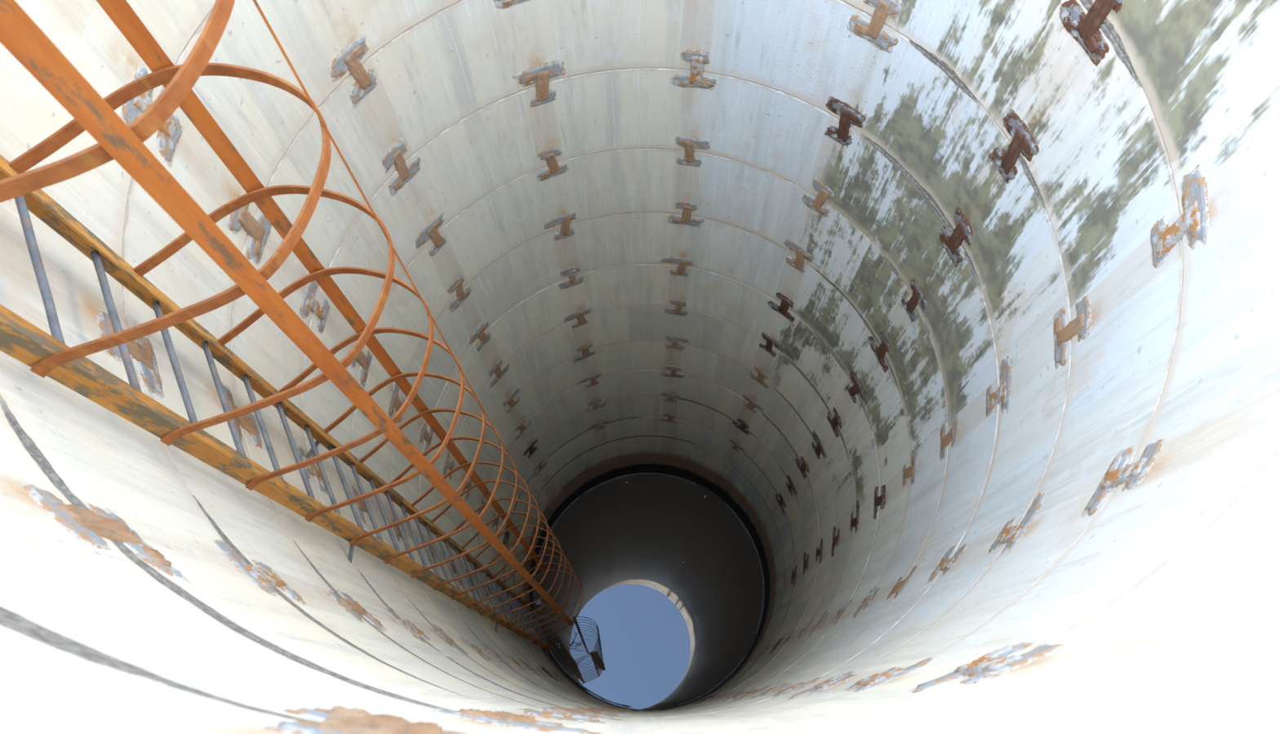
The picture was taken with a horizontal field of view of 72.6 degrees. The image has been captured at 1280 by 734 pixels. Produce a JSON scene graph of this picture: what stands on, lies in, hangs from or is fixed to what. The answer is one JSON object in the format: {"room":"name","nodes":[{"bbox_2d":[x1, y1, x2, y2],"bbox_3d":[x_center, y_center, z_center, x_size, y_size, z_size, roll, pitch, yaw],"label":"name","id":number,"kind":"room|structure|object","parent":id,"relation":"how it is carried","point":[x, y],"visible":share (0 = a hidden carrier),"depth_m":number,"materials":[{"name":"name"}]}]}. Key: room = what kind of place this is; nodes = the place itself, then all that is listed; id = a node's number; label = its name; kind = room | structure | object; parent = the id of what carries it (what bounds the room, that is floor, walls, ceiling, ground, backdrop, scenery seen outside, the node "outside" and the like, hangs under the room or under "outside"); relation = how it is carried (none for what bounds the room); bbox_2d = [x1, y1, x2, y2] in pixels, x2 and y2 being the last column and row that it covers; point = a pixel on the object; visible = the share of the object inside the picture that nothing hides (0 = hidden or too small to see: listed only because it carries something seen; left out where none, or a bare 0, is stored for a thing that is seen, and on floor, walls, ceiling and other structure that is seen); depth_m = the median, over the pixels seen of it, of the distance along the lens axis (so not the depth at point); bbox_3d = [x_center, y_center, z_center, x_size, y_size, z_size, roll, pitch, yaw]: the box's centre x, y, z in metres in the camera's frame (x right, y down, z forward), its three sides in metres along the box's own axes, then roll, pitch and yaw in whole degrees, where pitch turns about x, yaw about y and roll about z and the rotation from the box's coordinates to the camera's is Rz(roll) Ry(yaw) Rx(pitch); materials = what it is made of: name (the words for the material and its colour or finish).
{"room":"vertical concrete shaft","nodes":[
{"label":"vertical concrete shaft","id":0,"kind":"room"},
{"bbox_2d":[0,0,1279,733],"bbox_3d":[0.077,1.085,7.343,3.970,13.821,3.689,-5,69,-3],"label":"wall","id":1,"kind":"structure","parent":0,"point":[1162,602],"depth_m":3.67,"materials":[{"name":"concrete"}]},
{"bbox_2d":[21,481,191,583],"bbox_3d":[-1.002,0.317,1.651,0.287,0.347,0.023,36,73,13],"label":"metal bracket","id":2,"kind":"object","parent":1,"relation":"attached to","point":[87,526],"visible":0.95,"depth_m":1.62,"materials":[{"name":"metal"}]},
{"bbox_2d":[96,308,164,398],"bbox_3d":[-1.536,-0.051,2.633,0.022,0.355,0.278,-21,70,-7],"label":"plate","id":3,"kind":"object","parent":1,"relation":"attached to","point":[141,349],"visible":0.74,"depth_m":2.66,"materials":[{"name":"metal"}]},
{"bbox_2d":[119,62,183,168],"bbox_3d":[-1.652,-0.841,2.971,0.022,0.356,0.273,7,69,3],"label":"plate","id":4,"kind":"object","parent":1,"relation":"attached to","point":[169,134],"visible":0.55,"depth_m":3.00,"materials":[{"name":"metal"}]},
{"bbox_2d":[221,382,262,448],"bbox_3d":[-1.542,0.205,3.387,0.022,0.337,0.274,-20,70,-7],"label":"plate","id":5,"kind":"object","parent":1,"relation":"attached to","point":[248,422],"visible":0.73,"depth_m":3.39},
{"bbox_2d":[226,194,271,265],"bbox_3d":[-1.643,-0.584,3.675,0.022,0.350,0.282,7,69,3],"label":"plate","id":6,"kind":"object","parent":1,"relation":"attached to","point":[259,229],"visible":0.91,"depth_m":3.70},
{"bbox_2d":[212,538,306,604],"bbox_3d":[-1.051,0.565,2.410,0.278,0.344,0.022,37,73,14],"label":"plate","id":7,"kind":"object","parent":1,"relation":"attached to","point":[262,575],"visible":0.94,"depth_m":2.34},
{"bbox_2d":[0,0,582,657],"bbox_3d":[-1.108,1.009,5.612,1.065,13.155,0.790,-31,72,-12],"label":"ladder","id":8,"kind":"object","parent":1,"relation":"attached to","point":[48,355],"visible":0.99,"depth_m":2.41,"materials":[{"name":"orange metal"}]},
{"bbox_2d":[523,589,561,623],"bbox_3d":[-1.107,2.673,9.799,0.458,0.442,0.395,0,69,1],"label":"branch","id":9,"kind":"object","parent":8,"relation":"in","point":[550,606],"visible":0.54,"depth_m":9.86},
{"bbox_2d":[297,445,327,495],"bbox_3d":[-1.531,0.484,4.079,0.022,0.350,0.282,-20,70,-7],"label":"plate","id":10,"kind":"object","parent":1,"relation":"attached to","point":[313,469],"visible":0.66,"depth_m":4.08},
{"bbox_2d":[298,280,330,334],"bbox_3d":[-1.633,-0.320,4.413,0.022,0.344,0.278,7,69,3],"label":"plate","id":11,"kind":"object","parent":1,"relation":"attached to","point":[308,304],"visible":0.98,"depth_m":4.35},
{"bbox_2d":[326,34,377,108],"bbox_3d":[-1.299,-1.339,3.992,0.022,0.356,0.273,36,73,13],"label":"plate","id":12,"kind":"object","parent":1,"relation":"attached to","point":[349,57],"visible":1,"depth_m":3.94,"materials":[{"name":"metal"}]},
{"bbox_2d":[326,589,386,632],"bbox_3d":[-1.009,0.865,3.104,0.282,0.350,0.022,36,73,13],"label":"plate","id":13,"kind":"object","parent":1,"relation":"attached to","point":[346,602],"visible":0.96,"depth_m":3.08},
{"bbox_2d":[351,484,371,525],"bbox_3d":[-1.517,0.782,4.801,0.022,0.356,0.273,-21,70,-7],"label":"plate","id":14,"kind":"object","parent":1,"relation":"attached to","point":[361,507],"visible":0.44,"depth_m":4.70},
{"bbox_2d":[351,340,373,387],"bbox_3d":[-1.629,-0.021,5.088,0.023,0.347,0.287,7,69,4],"label":"plate","id":15,"kind":"object","parent":1,"relation":"attached to","point":[364,361],"visible":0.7,"depth_m":5.13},
{"bbox_2d":[263,706,465,733],"bbox_3d":[-0.228,0.344,0.820,0.307,0.335,0.022,7,69,3],"label":"metal bracket","id":16,"kind":"object","parent":1,"relation":"attached to","point":[338,719],"visible":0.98,"depth_m":0.79,"materials":[{"name":"metal"}]},
{"bbox_2d":[387,382,404,424],"bbox_3d":[-1.621,0.258,5.827,0.023,0.353,0.342,7,69,3],"label":"plate","id":17,"kind":"object","parent":1,"relation":"attached to","point":[395,402],"visible":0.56,"depth_m":5.75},
{"bbox_2d":[391,518,409,550],"bbox_3d":[-1.510,1.054,5.498,0.022,0.350,0.282,-21,70,-7],"label":"plate","id":18,"kind":"object","parent":1,"relation":"attached to","point":[397,531],"visible":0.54,"depth_m":5.41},
{"bbox_2d":[382,137,420,196],"bbox_3d":[-1.287,-1.078,4.680,0.022,0.354,0.305,36,73,13],"label":"plate","id":19,"kind":"object","parent":1,"relation":"attached to","point":[394,156],"visible":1,"depth_m":4.68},
{"bbox_2d":[382,606,429,644],"bbox_3d":[-1.008,1.145,3.836,0.274,0.337,0.022,36,73,13],"label":"plate","id":20,"kind":"object","parent":1,"relation":"attached to","point":[406,624],"visible":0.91,"depth_m":3.73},
{"bbox_2d":[417,421,433,456],"bbox_3d":[-1.612,0.532,6.567,0.022,0.355,0.278,7,69,3],"label":"plate","id":21,"kind":"object","parent":1,"relation":"attached to","point":[424,433],"visible":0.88,"depth_m":6.53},
{"bbox_2d":[421,537,439,568],"bbox_3d":[-1.505,1.348,6.277,0.022,0.356,0.273,-21,70,-7],"label":"plate","id":22,"kind":"object","parent":1,"relation":"attached to","point":[430,548],"visible":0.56,"depth_m":6.27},
{"bbox_2d":[414,212,446,257],"bbox_3d":[-1.279,-0.796,5.404,0.022,0.346,0.336,36,73,14],"label":"plate","id":23,"kind":"object","parent":1,"relation":"attached to","point":[430,231],"visible":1,"depth_m":5.33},
{"bbox_2d":[442,450,454,480],"bbox_3d":[-1.606,0.845,7.331,0.022,0.356,0.273,7,69,3],"label":"plate","id":24,"kind":"object","parent":1,"relation":"attached to","point":[449,465],"visible":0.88,"depth_m":7.26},
{"bbox_2d":[430,623,468,654],"bbox_3d":[-1.004,1.410,4.524,0.307,0.335,0.022,36,73,14],"label":"plate","id":25,"kind":"object","parent":1,"relation":"attached to","point":[440,633],"visible":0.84,"depth_m":4.51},
{"bbox_2d":[449,560,462,586],"bbox_3d":[-1.491,1.645,6.992,0.023,0.347,0.287,-20,70,-7],"label":"plate","id":26,"kind":"object","parent":1,"relation":"attached to","point":[452,565],"visible":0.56,"depth_m":7.03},
{"bbox_2d":[446,275,472,312],"bbox_3d":[-1.273,-0.520,6.107,0.022,0.355,0.278,36,73,13],"label":"plate","id":27,"kind":"object","parent":1,"relation":"attached to","point":[461,295],"visible":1,"depth_m":6.13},
{"bbox_2d":[462,475,472,501],"bbox_3d":[-1.596,1.109,8.051,0.022,0.350,0.282,7,69,3],"label":"plate","id":28,"kind":"object","parent":1,"relation":"attached to","point":[468,484],"visible":0.49,"depth_m":8.08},
{"bbox_2d":[460,637,493,662],"bbox_3d":[-0.978,1.713,5.262,0.273,0.356,0.022,36,73,13],"label":"plate","id":29,"kind":"object","parent":1,"relation":"attached to","point":[474,647],"visible":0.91,"depth_m":5.17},
{"bbox_2d":[466,319,490,352],"bbox_3d":[-1.256,-0.229,6.888,0.022,0.356,0.273,37,73,14],"label":"plate","id":30,"kind":"object","parent":1,"relation":"attached to","point":[479,333],"visible":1,"depth_m":6.82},
{"bbox_2d":[491,513,499,533],"bbox_3d":[-1.582,1.709,9.556,0.022,0.344,0.273,7,69,3],"label":"plate","id":31,"kind":"object","parent":1,"relation":"attached to","point":[495,522],"visible":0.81,"depth_m":9.57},
{"bbox_2d":[483,643,511,667],"bbox_3d":[-0.993,1.981,5.998,0.307,0.335,0.022,37,73,14],"label":"plate","id":32,"kind":"object","parent":1,"relation":"attached to","point":[491,651],"visible":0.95,"depth_m":5.94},
{"bbox_2d":[488,358,509,388],"bbox_3d":[-1.242,0.043,7.609,0.022,0.354,0.305,37,74,14],"label":"plate","id":33,"kind":"object","parent":1,"relation":"attached to","point":[496,368],"visible":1,"depth_m":7.63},
{"bbox_2d":[502,524,510,546],"bbox_3d":[-1.577,2.032,10.313,0.022,0.347,0.330,7,69,3],"label":"plate","id":34,"kind":"object","parent":1,"relation":"attached to","point":[507,534],"visible":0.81,"depth_m":10.24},
{"bbox_2d":[502,387,520,413],"bbox_3d":[-1.219,0.320,8.373,0.022,0.344,0.278,37,73,14],"label":"plate","id":35,"kind":"object","parent":1,"relation":"attached to","point":[509,400],"visible":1,"depth_m":8.33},
{"bbox_2d":[493,0,529,8],"bbox_3d":[-0.597,-1.845,4.152,0.273,0.344,0.022,-21,70,-7],"label":"plate","id":36,"kind":"object","parent":1,"relation":"attached to","point":[500,4],"visible":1,"depth_m":4.26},
{"bbox_2d":[500,650,525,671],"bbox_3d":[-0.984,2.279,6.760,0.278,0.344,0.022,36,73,13],"label":"plate","id":37,"kind":"object","parent":1,"relation":"attached to","point":[509,658],"visible":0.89,"depth_m":6.66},
{"bbox_2d":[427,708,602,733],"bbox_3d":[-0.203,0.629,1.544,0.330,0.347,0.022,8,69,4],"label":"plate","id":38,"kind":"object","parent":1,"relation":"attached to","point":[496,717],"visible":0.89,"depth_m":1.43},
{"bbox_2d":[513,418,531,441],"bbox_3d":[-1.240,0.643,9.103,0.022,0.335,0.307,36,73,13],"label":"plate","id":39,"kind":"object","parent":1,"relation":"attached to","point":[520,426],"visible":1,"depth_m":9.12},
{"bbox_2d":[523,438,537,457],"bbox_3d":[-1.226,0.937,9.877,0.022,0.337,0.274,36,73,14],"label":"plate","id":40,"kind":"object","parent":1,"relation":"attached to","point":[531,449],"visible":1,"depth_m":9.82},
{"bbox_2d":[511,60,565,106],"bbox_3d":[-0.556,-1.572,4.887,0.342,0.353,0.022,-20,70,-7],"label":"plate","id":41,"kind":"object","parent":1,"relation":"attached to","point":[540,75],"visible":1,"depth_m":4.82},
{"bbox_2d":[533,457,547,478],"bbox_3d":[-1.217,1.217,10.600,0.022,0.354,0.305,37,73,13],"label":"plate","id":42,"kind":"object","parent":1,"relation":"attached to","point":[539,465],"visible":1,"depth_m":10.61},
{"bbox_2d":[535,146,568,181],"bbox_3d":[-0.571,-1.297,5.572,0.273,0.344,0.022,-20,70,-7],"label":"plate","id":43,"kind":"object","parent":1,"relation":"attached to","point":[549,155],"visible":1,"depth_m":5.59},
{"bbox_2d":[515,708,604,723],"bbox_3d":[-0.213,0.901,2.249,0.273,0.344,0.022,8,69,4],"label":"plate","id":44,"kind":"object","parent":1,"relation":"attached to","point":[545,713],"visible":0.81,"depth_m":2.17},
{"bbox_2d":[543,212,577,240],"bbox_3d":[-0.573,-1.004,6.313,0.330,0.347,0.022,-20,70,-7],"label":"plate","id":45,"kind":"object","parent":1,"relation":"attached to","point":[566,231],"visible":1,"depth_m":6.26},
{"bbox_2d":[558,265,585,289],"bbox_3d":[-0.558,-0.722,7.045,0.278,0.355,0.022,-20,70,-7],"label":"plate","id":46,"kind":"object","parent":1,"relation":"attached to","point":[571,271],"visible":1,"depth_m":7.05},
{"bbox_2d":[563,307,593,328],"bbox_3d":[-0.545,-0.427,7.807,0.336,0.346,0.022,-20,70,-7],"label":"plate","id":47,"kind":"object","parent":1,"relation":"attached to","point":[579,315],"visible":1,"depth_m":7.73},
{"bbox_2d":[536,706,622,720],"bbox_3d":[-0.201,1.191,2.991,0.330,0.347,0.022,8,69,4],"label":"plate","id":48,"kind":"object","parent":1,"relation":"attached to","point":[567,711],"visible":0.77,"depth_m":2.88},
{"bbox_2d":[572,342,596,362],"bbox_3d":[-0.555,-0.140,8.526,0.287,0.347,0.023,-20,70,-7],"label":"plate","id":49,"kind":"object","parent":1,"relation":"attached to","point":[586,353],"visible":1,"depth_m":8.55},
{"bbox_2d":[577,372,603,387],"bbox_3d":[-0.532,0.159,9.308,0.330,0.347,0.022,-20,70,-7],"label":"plate","id":50,"kind":"object","parent":1,"relation":"attached to","point":[593,378],"visible":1,"depth_m":9.23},
{"bbox_2d":[568,706,618,716],"bbox_3d":[-0.198,1.460,3.682,0.278,0.355,0.022,8,69,4],"label":"plate","id":51,"kind":"object","parent":1,"relation":"attached to","point":[586,710],"visible":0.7,"depth_m":3.59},
{"bbox_2d":[584,397,606,413],"bbox_3d":[-0.516,0.440,10.038,0.305,0.354,0.022,-20,70,-7],"label":"plate","id":52,"kind":"object","parent":1,"relation":"attached to","point":[595,404],"visible":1,"depth_m":10.07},
{"bbox_2d":[575,706,617,714],"bbox_3d":[-0.215,1.739,4.409,0.274,0.337,0.022,8,69,4],"label":"plate","id":53,"kind":"object","parent":1,"relation":"attached to","point":[592,708],"visible":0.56,"depth_m":4.30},
{"bbox_2d":[586,418,609,431],"bbox_3d":[-0.514,0.741,10.805,0.330,0.347,0.022,-20,70,-7],"label":"plate","id":54,"kind":"object","parent":1,"relation":"attached to","point":[600,424],"visible":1,"depth_m":10.72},
{"bbox_2d":[533,472,764,710],"bbox_3d":[0.133,3.204,12.781,3.414,0.001,3.414,0,69,-1],"label":"shaft opening","id":55,"kind":"object","parent":1,"relation":"in","point":[652,629],"visible":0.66,"depth_m":12.75,"materials":[{"name":"brown liquid"}]},
{"bbox_2d":[533,472,764,707],"bbox_3d":[0.135,3.185,12.786,3.372,0.026,3.341,-2,69,-2],"label":"scum line","id":56,"kind":"object","parent":55,"relation":"on","point":[551,652],"visible":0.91,"depth_m":12.62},
{"bbox_2d":[659,413,677,422],"bbox_3d":[0.359,0.637,10.811,0.278,0.355,0.022,8,69,4],"label":"plate","id":57,"kind":"object","parent":1,"relation":"attached to","point":[670,416],"visible":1,"depth_m":10.81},
{"bbox_2d":[660,391,680,402],"bbox_3d":[0.348,0.357,10.092,0.273,0.356,0.022,8,69,4],"label":"plate","id":58,"kind":"object","parent":1,"relation":"attached to","point":[671,398],"visible":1,"depth_m":10.03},
{"bbox_2d":[660,364,684,377],"bbox_3d":[0.352,0.055,9.312,0.305,0.354,0.022,8,69,4],"label":"plate","id":59,"kind":"object","parent":1,"relation":"attached to","point":[673,373],"visible":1,"depth_m":9.32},
{"bbox_2d":[663,299,689,315],"bbox_3d":[0.331,-0.528,7.817,0.278,0.355,0.022,8,69,4],"label":"plate","id":60,"kind":"object","parent":1,"relation":"attached to","point":[679,304],"visible":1,"depth_m":7.84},
{"bbox_2d":[664,335,689,350],"bbox_3d":[0.368,-0.230,8.571,0.278,0.344,0.022,8,69,4],"label":"plate","id":61,"kind":"object","parent":1,"relation":"attached to","point":[674,344],"visible":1,"depth_m":8.52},
{"bbox_2d":[659,255,697,276],"bbox_3d":[0.305,-0.812,7.096,0.330,0.347,0.022,8,69,4],"label":"plate","id":62,"kind":"object","parent":1,"relation":"attached to","point":[682,262],"visible":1,"depth_m":7.02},
{"bbox_2d":[666,200,704,226],"bbox_3d":[0.332,-1.110,6.317,0.305,0.354,0.022,8,69,4],"label":"plate","id":63,"kind":"object","parent":1,"relation":"attached to","point":[684,219],"visible":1,"depth_m":6.36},
{"bbox_2d":[674,136,711,167],"bbox_3d":[0.341,-1.380,5.617,0.278,0.344,0.022,8,69,4],"label":"plate","id":64,"kind":"object","parent":1,"relation":"attached to","point":[690,144],"visible":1,"depth_m":5.56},
{"bbox_2d":[671,48,716,89],"bbox_3d":[0.308,-1.665,4.896,0.307,0.335,0.023,8,69,4],"label":"plate","id":65,"kind":"object","parent":1,"relation":"attached to","point":[697,58],"visible":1,"depth_m":4.92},
{"bbox_2d":[728,438,745,453],"bbox_3d":[1.180,0.982,10.692,0.274,0.337,0.022,37,73,14],"label":"plate","id":66,"kind":"object","parent":1,"relation":"attached to","point":[736,446],"visible":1,"depth_m":10.61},
{"bbox_2d":[722,687,756,702],"bbox_3d":[0.683,2.214,5.890,0.307,0.335,0.023,-20,70,-7],"label":"plate","id":67,"kind":"object","parent":1,"relation":"attached to","point":[741,694],"visible":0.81,"depth_m":5.80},
{"bbox_2d":[732,417,750,435],"bbox_3d":[1.157,0.673,9.932,0.278,0.355,0.022,37,73,14],"label":"plate","id":68,"kind":"object","parent":1,"relation":"attached to","point":[743,425],"visible":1,"depth_m":9.96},
{"bbox_2d":[740,391,764,413],"bbox_3d":[1.165,0.398,9.192,0.342,0.353,0.022,37,73,14],"label":"plate","id":69,"kind":"object","parent":1,"relation":"attached to","point":[752,403],"visible":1,"depth_m":9.10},
{"bbox_2d":[732,685,772,702],"bbox_3d":[0.673,1.928,5.153,0.342,0.353,0.022,-20,70,-7],"label":"plate","id":70,"kind":"object","parent":1,"relation":"attached to","point":[755,691],"visible":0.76,"depth_m":5.05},
{"bbox_2d":[748,365,769,389],"bbox_3d":[1.155,0.095,8.417,0.282,0.350,0.022,37,74,14],"label":"plate","id":71,"kind":"object","parent":1,"relation":"attached to","point":[762,375],"visible":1,"depth_m":8.43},
{"bbox_2d":[759,332,782,356],"bbox_3d":[1.158,-0.178,7.695,0.278,0.344,0.022,37,73,14],"label":"plate","id":72,"kind":"object","parent":1,"relation":"attached to","point":[770,341],"visible":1,"depth_m":7.63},
{"bbox_2d":[751,683,791,698],"bbox_3d":[0.676,1.637,4.418,0.282,0.350,0.022,-20,70,-7],"label":"plate","id":73,"kind":"object","parent":1,"relation":"attached to","point":[779,686],"visible":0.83,"depth_m":4.34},
{"bbox_2d":[774,493,786,513],"bbox_3d":[1.683,1.615,10.414,0.022,0.354,0.305,-20,70,-7],"label":"plate","id":74,"kind":"object","parent":1,"relation":"attached to","point":[781,502],"visible":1,"depth_m":10.41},
{"bbox_2d":[767,292,795,322],"bbox_3d":[1.136,-0.485,6.936,0.307,0.335,0.023,37,74,14],"label":"plate","id":75,"kind":"object","parent":1,"relation":"attached to","point":[785,303],"visible":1,"depth_m":6.96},
{"bbox_2d":[780,629,796,649],"bbox_3d":[1.422,2.590,8.316,0.022,0.355,0.278,37,73,13],"label":"plate","id":76,"kind":"object","parent":1,"relation":"attached to","point":[789,637],"visible":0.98,"depth_m":8.26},
{"bbox_2d":[786,475,797,496],"bbox_3d":[1.677,1.336,9.691,0.022,0.337,0.274,-20,70,-7],"label":"plate","id":77,"kind":"object","parent":1,"relation":"attached to","point":[790,486],"visible":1,"depth_m":9.62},
{"bbox_2d":[791,564,796,587],"bbox_3d":[1.781,2.446,10.114,0.022,0.344,0.278,7,69,3],"label":"plate","id":78,"kind":"object","parent":1,"relation":"attached to","point":[793,574],"visible":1,"depth_m":10.03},
{"bbox_2d":[771,676,824,698],"bbox_3d":[0.657,1.376,3.735,0.273,0.356,0.022,-20,70,-7],"label":"plate","id":79,"kind":"object","parent":1,"relation":"attached to","point":[790,689],"visible":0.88,"depth_m":3.61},
{"bbox_2d":[783,238,817,272],"bbox_3d":[1.122,-0.777,6.201,0.336,0.346,0.022,37,73,14],"label":"plate","id":80,"kind":"object","parent":1,"relation":"attached to","point":[802,254],"visible":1,"depth_m":6.15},
{"bbox_2d":[794,456,809,480],"bbox_3d":[1.658,1.012,8.930,0.023,0.347,0.287,-20,70,-7],"label":"plate","id":81,"kind":"object","parent":1,"relation":"attached to","point":[803,467],"visible":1,"depth_m":8.90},
{"bbox_2d":[795,614,814,641],"bbox_3d":[1.434,2.279,7.586,0.022,0.347,0.330,36,73,13],"label":"plate","id":82,"kind":"object","parent":1,"relation":"attached to","point":[804,629],"visible":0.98,"depth_m":7.50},
{"bbox_2d":[802,551,808,574],"bbox_3d":[1.781,2.092,9.375,0.023,0.347,0.287,7,69,3],"label":"plate","id":83,"kind":"object","parent":1,"relation":"attached to","point":[805,562],"visible":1,"depth_m":9.37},
{"bbox_2d":[801,177,833,217],"bbox_3d":[1.119,-1.061,5.462,0.278,0.355,0.022,37,74,14],"label":"plate","id":84,"kind":"object","parent":1,"relation":"attached to","point":[824,192],"visible":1,"depth_m":5.47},
{"bbox_2d":[811,431,826,459],"bbox_3d":[1.666,0.757,8.171,0.022,0.346,0.336,-20,70,-7],"label":"plate","id":85,"kind":"object","parent":1,"relation":"attached to","point":[819,448],"visible":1,"depth_m":8.11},
{"bbox_2d":[808,609,829,636],"bbox_3d":[1.413,2.000,6.822,0.025,0.334,0.308,37,73,13],"label":"plate","id":86,"kind":"object","parent":1,"relation":"attached to","point":[821,620],"visible":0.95,"depth_m":6.82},
{"bbox_2d":[815,538,822,563],"bbox_3d":[1.769,1.839,8.627,0.022,0.337,0.274,7,69,3],"label":"plate","id":87,"kind":"object","parent":1,"relation":"attached to","point":[819,552],"visible":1,"depth_m":8.53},
{"bbox_2d":[788,671,857,699],"bbox_3d":[0.641,1.091,2.994,0.305,0.354,0.022,-20,70,-7],"label":"plate","id":88,"kind":"object","parent":1,"relation":"attached to","point":[840,678],"visible":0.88,"depth_m":2.94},
{"bbox_2d":[826,407,841,437],"bbox_3d":[1.656,0.461,7.421,0.022,0.350,0.282,-20,70,-7],"label":"plate","id":89,"kind":"object","parent":1,"relation":"attached to","point":[834,422],"visible":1,"depth_m":7.42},
{"bbox_2d":[831,525,839,556],"bbox_3d":[1.758,1.553,7.842,0.022,0.335,0.307,8,69,4],"label":"plate","id":90,"kind":"object","parent":1,"relation":"attached to","point":[835,538],"visible":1,"depth_m":7.86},
{"bbox_2d":[831,597,853,626],"bbox_3d":[1.398,1.726,6.094,0.022,0.337,0.274,36,73,13],"label":"plate","id":91,"kind":"object","parent":1,"relation":"attached to","point":[841,612],"visible":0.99,"depth_m":5.99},
{"bbox_2d":[824,96,866,147],"bbox_3d":[1.106,-1.330,4.784,0.273,0.356,0.022,37,73,14],"label":"plate","id":92,"kind":"object","parent":1,"relation":"attached to","point":[848,115],"visible":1,"depth_m":4.72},
{"bbox_2d":[849,499,859,533],"bbox_3d":[1.757,1.235,7.141,0.022,0.347,0.330,7,69,3],"label":"plate","id":93,"kind":"object","parent":1,"relation":"attached to","point":[854,522],"visible":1,"depth_m":7.06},
{"bbox_2d":[846,369,866,403],"bbox_3d":[1.648,0.175,6.695,0.022,0.337,0.274,-20,70,-7],"label":"plate","id":94,"kind":"object","parent":1,"relation":"attached to","point":[856,388],"visible":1,"depth_m":6.62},
{"bbox_2d":[852,585,879,618],"bbox_3d":[1.392,1.423,5.324,0.022,0.350,0.282,36,73,13],"label":"plate","id":95,"kind":"object","parent":1,"relation":"attached to","point":[868,599],"visible":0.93,"depth_m":5.33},
{"bbox_2d":[845,0,902,53],"bbox_3d":[1.100,-1.617,4.044,0.305,0.354,0.022,37,73,14],"label":"plate","id":96,"kind":"object","parent":1,"relation":"attached to","point":[872,30],"visible":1,"depth_m":4.09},
{"bbox_2d":[867,331,890,373],"bbox_3d":[1.640,-0.125,5.924,0.022,0.335,0.307,-20,70,-7],"label":"plate","id":97,"kind":"object","parent":1,"relation":"attached to","point":[880,351],"visible":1,"depth_m":5.95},
{"bbox_2d":[873,484,885,519],"bbox_3d":[1.744,0.970,6.359,0.022,0.354,0.305,8,69,4],"label":"plate","id":98,"kind":"object","parent":1,"relation":"attached to","point":[878,500],"visible":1,"depth_m":6.34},
{"bbox_2d":[844,657,938,693],"bbox_3d":[0.643,0.817,2.301,0.273,0.356,0.022,-20,70,-7],"label":"plate","id":99,"kind":"object","parent":1,"relation":"attached to","point":[873,680],"visible":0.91,"depth_m":2.19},
{"bbox_2d":[886,564,919,600],"bbox_3d":[1.381,1.156,4.625,0.022,0.356,0.273,37,73,13],"label":"plate","id":100,"kind":"object","parent":1,"relation":"attached to","point":[900,585],"visible":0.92,"depth_m":4.54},
{"bbox_2d":[902,452,915,488],"bbox_3d":[1.737,0.680,5.631,0.022,0.337,0.274,7,69,3],"label":"plate","id":101,"kind":"object","parent":1,"relation":"attached to","point":[908,472],"visible":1,"depth_m":5.58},
{"bbox_2d":[901,278,928,323],"bbox_3d":[1.645,-0.369,5.210,0.022,0.344,0.278,-20,70,-7],"label":"plate","id":102,"kind":"object","parent":1,"relation":"attached to","point":[917,297],"visible":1,"depth_m":5.15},
{"bbox_2d":[926,542,968,584],"bbox_3d":[1.375,0.870,3.896,0.022,0.355,0.278,37,73,13],"label":"plate","id":103,"kind":"object","parent":1,"relation":"attached to","point":[946,564],"visible":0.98,"depth_m":3.84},
{"bbox_2d":[939,416,958,462],"bbox_3d":[1.729,0.392,4.890,0.022,0.344,0.273,8,69,4],"label":"plate","id":104,"kind":"object","parent":1,"relation":"attached to","point":[952,435],"visible":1,"depth_m":4.88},
{"bbox_2d":[938,205,973,266],"bbox_3d":[1.627,-0.676,4.498,0.022,0.350,0.282,-20,70,-7],"label":"plate","id":105,"kind":"object","parent":1,"relation":"attached to","point":[963,229],"visible":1,"depth_m":4.48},
{"bbox_2d":[907,641,1064,693],"bbox_3d":[0.620,0.529,1.547,0.305,0.354,0.022,-20,70,-7],"label":"plate","id":106,"kind":"object","parent":1,"relation":"attached to","point":[997,663],"visible":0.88,"depth_m":1.49,"materials":[{"name":"metal"}]},
{"bbox_2d":[986,355,1011,416],"bbox_3d":[1.722,0.127,4.201,0.022,0.346,0.336,8,69,4],"label":"plate","id":107,"kind":"object","parent":1,"relation":"attached to","point":[1002,393],"visible":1,"depth_m":4.13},
{"bbox_2d":[988,108,1039,183],"bbox_3d":[1.619,-0.947,3.808,0.022,0.356,0.273,-20,70,-7],"label":"plate","id":108,"kind":"object","parent":1,"relation":"attached to","point":[1023,142],"visible":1,"depth_m":3.75,"materials":[{"name":"metal"}]},
{"bbox_2d":[988,492,1046,556],"bbox_3d":[1.378,0.588,3.210,0.022,0.347,0.330,36,73,13],"label":"plate","id":109,"kind":"object","parent":1,"relation":"attached to","point":[1011,534],"visible":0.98,"depth_m":3.12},
{"bbox_2d":[1053,295,1092,369],"bbox_3d":[1.713,-0.153,3.467,0.022,0.354,0.305,8,69,4],"label":"plate","id":110,"kind":"object","parent":1,"relation":"attached to","point":[1082,326],"visible":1,"depth_m":3.47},
{"bbox_2d":[1058,0,1125,66],"bbox_3d":[1.604,-1.253,3.071,0.022,0.335,0.307,-21,70,-7],"label":"plate","id":111,"kind":"object","parent":1,"relation":"attached to","point":[1083,28],"visible":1,"depth_m":3.13,"materials":[{"name":"metal"}]},
{"bbox_2d":[1080,439,1164,517],"bbox_3d":[1.368,0.301,2.464,0.022,0.354,0.305,36,73,13],"label":"plate","id":112,"kind":"object","parent":1,"relation":"attached to","point":[1118,473],"visible":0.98,"depth_m":2.46,"materials":[{"name":"metal"}]},
{"bbox_2d":[1150,164,1209,268],"bbox_3d":[1.709,-0.450,2.775,0.022,0.346,0.336,7,69,3],"label":"metal bracket","id":113,"kind":"object","parent":1,"relation":"attached to","point":[1193,222],"visible":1,"depth_m":2.72,"materials":[{"name":"metal"}]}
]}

